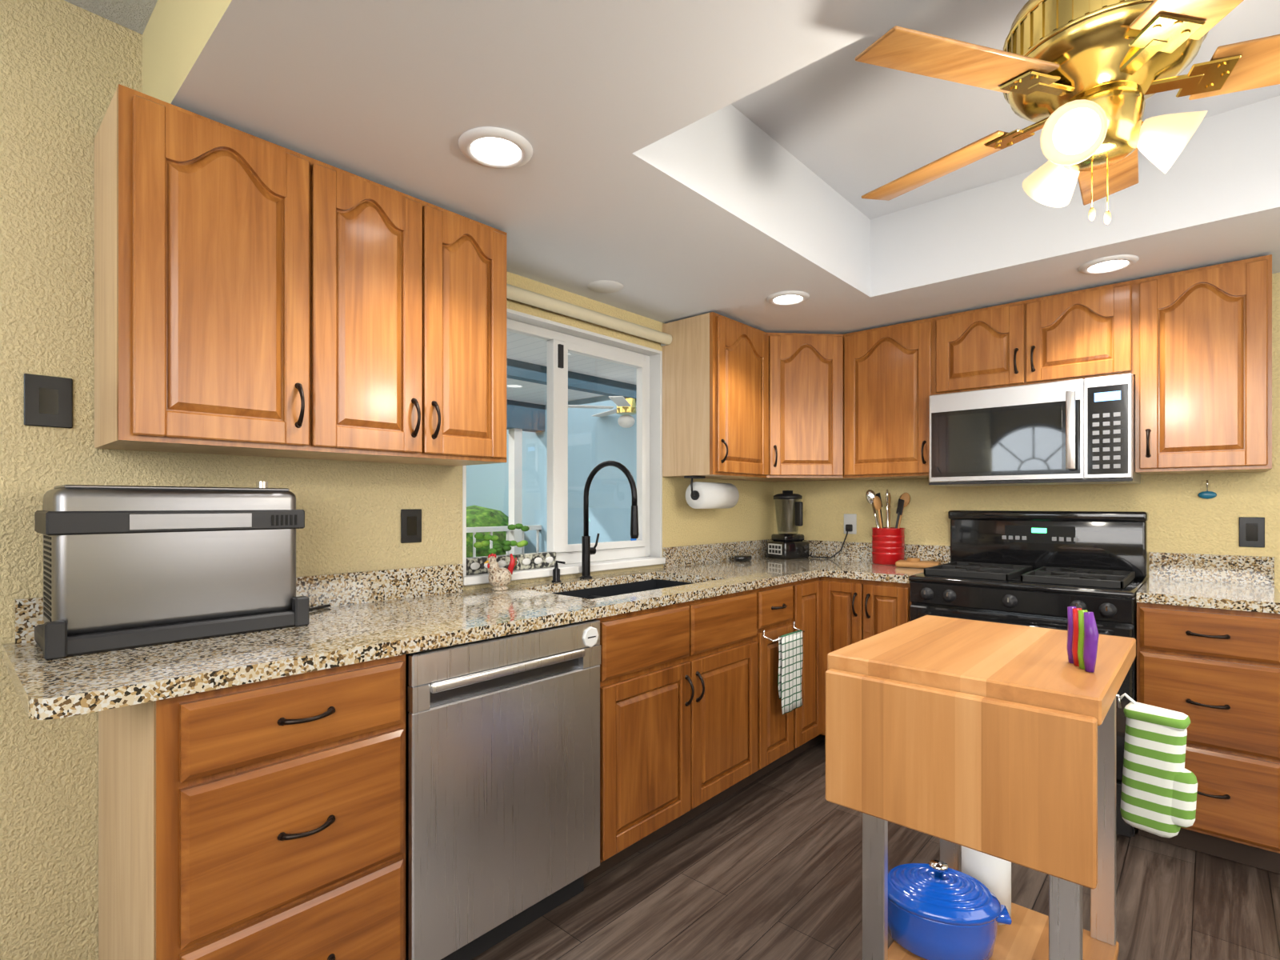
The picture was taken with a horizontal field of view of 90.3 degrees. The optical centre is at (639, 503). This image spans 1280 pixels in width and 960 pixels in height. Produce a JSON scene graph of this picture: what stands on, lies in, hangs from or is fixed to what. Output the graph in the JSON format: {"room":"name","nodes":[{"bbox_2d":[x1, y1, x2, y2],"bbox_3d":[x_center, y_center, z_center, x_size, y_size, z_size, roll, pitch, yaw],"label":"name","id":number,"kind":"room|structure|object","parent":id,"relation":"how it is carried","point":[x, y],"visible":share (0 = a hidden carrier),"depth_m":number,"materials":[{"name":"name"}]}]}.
{"room":"kitchen","nodes":[
{"label":"kitchen","id":0,"kind":"room"},
{"bbox_2d":[0,0,1279,959],"bbox_3d":[0.202,-0.117,0.444,4.080,2.700,6.410,0,0,42],"label":"wall","id":1,"kind":"structure","parent":0,"point":[63,64],"depth_m":1.55,"materials":[{"name":"yellow paint"}]},
{"bbox_2d":[23,373,72,427],"label":"outlet plates","id":2,"kind":"object","parent":1,"relation":"attached to","point":[47,401],"depth_m":1.50,"materials":[{"name":"black plastic"}]},
{"bbox_2d":[400,508,421,543],"label":"outlet plates","id":3,"kind":"object","parent":1,"relation":"attached to","point":[410,518],"depth_m":2.18,"materials":[{"name":"black plastic"}]},
{"bbox_2d":[458,126,532,168],"bbox_3d":[-0.367,-0.900,1.622,0.186,0.012,0.186,0,0,42],"label":"recessed light","id":4,"kind":"object","parent":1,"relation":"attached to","point":[488,146],"visible":1,"depth_m":1.61,"materials":[{"name":"white"}]},
{"bbox_2d":[462,308,665,585],"bbox_3d":[-0.311,-0.232,2.788,0.160,1.060,1.147,0,0,42],"label":"window","id":5,"kind":"structure","parent":1,"relation":"attached to","point":[646,550],"depth_m":2.88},
{"bbox_2d":[466,523,555,575],"bbox_3d":[-0.513,0.172,2.534,0.051,0.186,0.440,0,0,42],"label":"planter","id":6,"kind":"object","parent":5,"relation":"on","point":[474,565],"depth_m":2.51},
{"bbox_2d":[466,331,636,557],"bbox_3d":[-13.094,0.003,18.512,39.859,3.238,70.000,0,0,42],"label":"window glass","id":7,"kind":"object","parent":5,"relation":"attached to","point":[602,394],"visible":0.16,"depth_m":6.46,"materials":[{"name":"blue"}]},
{"bbox_2d":[506,284,672,346],"bbox_3d":[-0.253,-0.814,2.722,0.067,0.056,1.159,0,0,42],"label":"window blind","id":8,"kind":"object","parent":5,"relation":"attached to","point":[514,293],"depth_m":2.70,"materials":[{"name":"beige fabric"}]},
{"bbox_2d":[588,280,623,292],"bbox_3d":[-0.143,-0.903,2.653,0.150,0.006,0.150,0,0,42],"label":"ceiling speaker","id":9,"kind":"object","parent":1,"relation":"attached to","point":[602,286],"visible":1,"depth_m":2.64,"materials":[{"name":"white"}]},
{"bbox_2d":[94,84,1271,481],"bbox_3d":[0.568,-0.511,2.040,2.202,0.770,3.262,0,0,42],"label":"upper cabinet","id":10,"kind":"object","parent":1,"relation":"attached to","point":[254,296],"visible":1,"depth_m":1.88,"materials":[{"name":"brown wood"}]},
{"bbox_2d":[684,476,739,508],"bbox_3d":[0.351,-0.055,3.202,0.132,0.159,0.350,0,0,42],"label":"paper towel","id":11,"kind":"object","parent":10,"relation":"attached to","point":[698,495],"visible":1,"depth_m":3.14,"materials":[{"name":"white paper"}]},
{"bbox_2d":[928,373,1140,486],"bbox_3d":[1.755,-0.299,2.865,0.757,0.421,0.447,0,0,42],"label":"over-the-range microwave","id":12,"kind":"object","parent":10,"relation":"attached to","point":[1081,431],"visible":1,"depth_m":2.70,"materials":[{"name":"silver metal"}]},
{"bbox_2d":[766,290,809,305],"bbox_3d":[0.651,-0.900,2.798,0.186,0.012,0.186,0,0,42],"label":"recessed light","id":13,"kind":"object","parent":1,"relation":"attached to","point":[790,298],"visible":1,"depth_m":2.79,"materials":[{"name":"white"}]},
{"bbox_2d":[844,513,856,534],"label":"outlet plates","id":14,"kind":"object","parent":1,"relation":"attached to","point":[850,519],"depth_m":3.64,"materials":[{"name":"white plastic"}]},
{"bbox_2d":[854,0,1279,223],"bbox_3d":[0.956,-0.907,1.331,1.051,0.675,1.020,0,0,42],"label":"fan","id":15,"kind":"object","parent":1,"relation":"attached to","point":[1083,71],"visible":1,"depth_m":1.23,"materials":[{"name":"gold metal"}]},
{"bbox_2d":[1078,254,1139,274],"bbox_3d":[1.770,-0.900,2.406,0.186,0.012,0.186,0,0,42],"label":"recessed light","id":16,"kind":"object","parent":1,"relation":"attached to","point":[1110,264],"visible":1,"depth_m":2.40,"materials":[{"name":"white"}]},
{"bbox_2d":[1197,480,1216,498],"bbox_3d":[2.341,-0.060,2.626,0.060,0.079,0.022,0,0,42],"label":"hook","id":17,"kind":"object","parent":1,"relation":"attached to","point":[1204,494],"visible":1,"depth_m":2.62,"materials":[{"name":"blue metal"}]},
{"bbox_2d":[1239,516,1264,547],"label":"outlet plates","id":18,"kind":"object","parent":1,"relation":"attached to","point":[1251,529],"depth_m":2.54,"materials":[{"name":"black plastic"}]},
{"bbox_2d":[64,0,1279,334],"bbox_3d":[0.202,-1.216,0.444,4.080,0.620,6.410,0,0,42],"label":"ceiling","id":19,"kind":"structure","parent":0,"point":[696,158],"depth_m":1.91,"materials":[{"name":"white paint"}]},
{"bbox_2d":[471,738,1279,959],"bbox_3d":[0.202,1.264,0.444,4.080,0.060,6.410,0,0,42],"label":"floor","id":20,"kind":"structure","parent":0,"point":[773,870],"depth_m":2.00,"materials":[{"name":"brown wood"}]},
{"bbox_2d":[405,619,600,959],"bbox_3d":[-0.547,0.795,1.939,0.606,0.869,0.626,0,0,42],"label":"dishwasher","id":21,"kind":"object","parent":20,"relation":"on","point":[502,733],"visible":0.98,"depth_m":1.69,"materials":[{"name":"silver metal"}]},
{"bbox_2d":[98,576,1279,959],"bbox_3d":[0.578,0.793,2.036,2.222,0.875,3.254,0,0,42],"label":"base cabinet","id":22,"kind":"object","parent":20,"relation":"on","point":[262,820],"visible":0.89,"depth_m":1.50,"materials":[{"name":"brown wood"}]},
{"bbox_2d":[2,539,1279,719],"bbox_3d":[0.522,0.376,1.974,2.222,0.335,3.422,0,0,42],"label":"countertop","id":23,"kind":"structure","parent":22,"relation":"on","point":[371,615],"depth_m":1.95,"materials":[{"name":"stone"}]},
{"bbox_2d":[34,481,330,659],"bbox_3d":[-1.079,0.130,1.622,0.266,0.376,0.666,0,0,42],"label":"toaster oven","id":24,"kind":"object","parent":23,"relation":"on","point":[125,566],"visible":1,"depth_m":1.45,"materials":[{"name":"silver metal"}]},
{"bbox_2d":[484,553,517,590],"bbox_3d":[-0.512,0.249,2.362,0.068,0.137,0.157,0,0,42],"label":"rooster","id":25,"kind":"object","parent":23,"relation":"on","point":[499,578],"visible":1,"depth_m":2.33,"materials":[{"name":"beige ceramic"}]},
{"bbox_2d":[551,560,565,582],"bbox_3d":[-0.329,0.275,2.584,0.070,0.086,0.040,0,0,42],"label":"soap dispenser","id":26,"kind":"object","parent":23,"relation":"on","point":[556,571],"visible":1,"depth_m":2.58,"materials":[{"name":"black metal"}]},
{"bbox_2d":[580,460,638,579],"bbox_3d":[-0.119,0.070,2.638,0.324,0.496,0.087,0,0,42],"label":"faucet","id":27,"kind":"object","parent":23,"relation":"on","point":[586,550],"visible":1,"depth_m":2.70,"materials":[{"name":"black metal"}]},
{"bbox_2d":[734,554,751,561],"bbox_3d":[0.574,0.303,3.547,0.083,0.030,0.125,0,0,42],"label":"soap dish","id":28,"kind":"object","parent":23,"relation":"on","point":[742,558],"visible":1,"depth_m":3.51,"materials":[{"name":"black metal"}]},
{"bbox_2d":[766,490,848,559],"bbox_3d":[0.952,0.120,3.681,0.419,0.396,0.254,0,0,42],"label":"blender","id":29,"kind":"object","parent":23,"relation":"on","point":[782,546],"visible":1,"depth_m":3.67,"materials":[{"name":"black plastic"}]},
{"bbox_2d":[865,489,910,564],"bbox_3d":[1.322,0.121,3.388,0.212,0.394,0.201,0,0,42],"label":"utensil crock","id":30,"kind":"object","parent":23,"relation":"on","point":[888,542],"visible":0.97,"depth_m":3.32,"materials":[{"name":"red ceramic"}]},
{"bbox_2d":[895,557,940,567],"bbox_3d":[1.393,0.295,3.186,0.200,0.045,0.120,0,0,31],"label":"wood board","id":31,"kind":"object","parent":23,"relation":"on","point":[911,562],"visible":0.85,"depth_m":3.15,"materials":[{"name":"brown wood"}]},
{"bbox_2d":[763,621,804,642],"bbox_3d":[0.628,0.556,2.771,0.054,0.045,0.276,0,0,42],"label":"towel bar","id":32,"kind":"object","parent":22,"relation":"attached to","point":[780,638],"depth_m":2.69,"materials":[{"name":"silver metal"}]},
{"bbox_2d":[777,629,803,715],"bbox_3d":[0.657,0.731,2.773,0.025,0.336,0.194,0,0,42],"label":"towel","id":33,"kind":"object","parent":32,"relation":"hanging from","point":[790,647],"visible":1,"depth_m":2.75,"materials":[{"name":"white fabric"}]},
{"bbox_2d":[825,615,1135,959],"bbox_3d":[0.815,0.783,1.487,0.505,0.899,0.699,0,0,42],"label":"cart","id":34,"kind":"object","parent":20,"relation":"on","point":[981,736],"visible":0.77,"depth_m":1.26,"materials":[{"name":"brown wood"}]},
{"bbox_2d":[888,860,1011,959],"bbox_3d":[0.735,0.981,1.565,0.301,0.194,0.228,0,0,42],"label":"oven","id":35,"kind":"object","parent":34,"relation":"on","point":[937,911],"visible":0.94,"depth_m":1.50,"materials":[{"name":"blue ceramic"}]},
{"bbox_2d":[961,845,1011,925],"bbox_3d":[0.916,0.978,1.685,0.116,0.200,0.116,0,0,42],"label":"paper roll","id":36,"kind":"object","parent":34,"relation":"on","point":[994,873],"visible":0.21,"depth_m":1.64,"materials":[{"name":"white paper"}]},
{"bbox_2d":[1066,606,1099,672],"bbox_3d":[0.900,0.274,1.295,0.025,0.118,0.094,0,0,11],"label":"knives","id":37,"kind":"object","parent":34,"relation":"on","point":[1082,633],"visible":1,"depth_m":1.28,"materials":[{"name":"purple"}]},
{"bbox_2d":[1118,692,1197,837],"bbox_3d":[0.994,0.505,1.224,0.056,0.260,0.120,0,0,-40],"label":"oven mitt","id":38,"kind":"object","parent":34,"relation":"attached to","point":[1158,796],"visible":1,"depth_m":1.20,"materials":[{"name":"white fabric"}]},
{"bbox_2d":[909,510,1148,838],"bbox_3d":[1.671,0.633,2.756,0.790,1.200,0.719,0,0,42],"label":"range","id":39,"kind":"object","parent":20,"relation":"on","point":[1014,567],"visible":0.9,"depth_m":2.73,"materials":[{"name":"black metal"}]}
]}

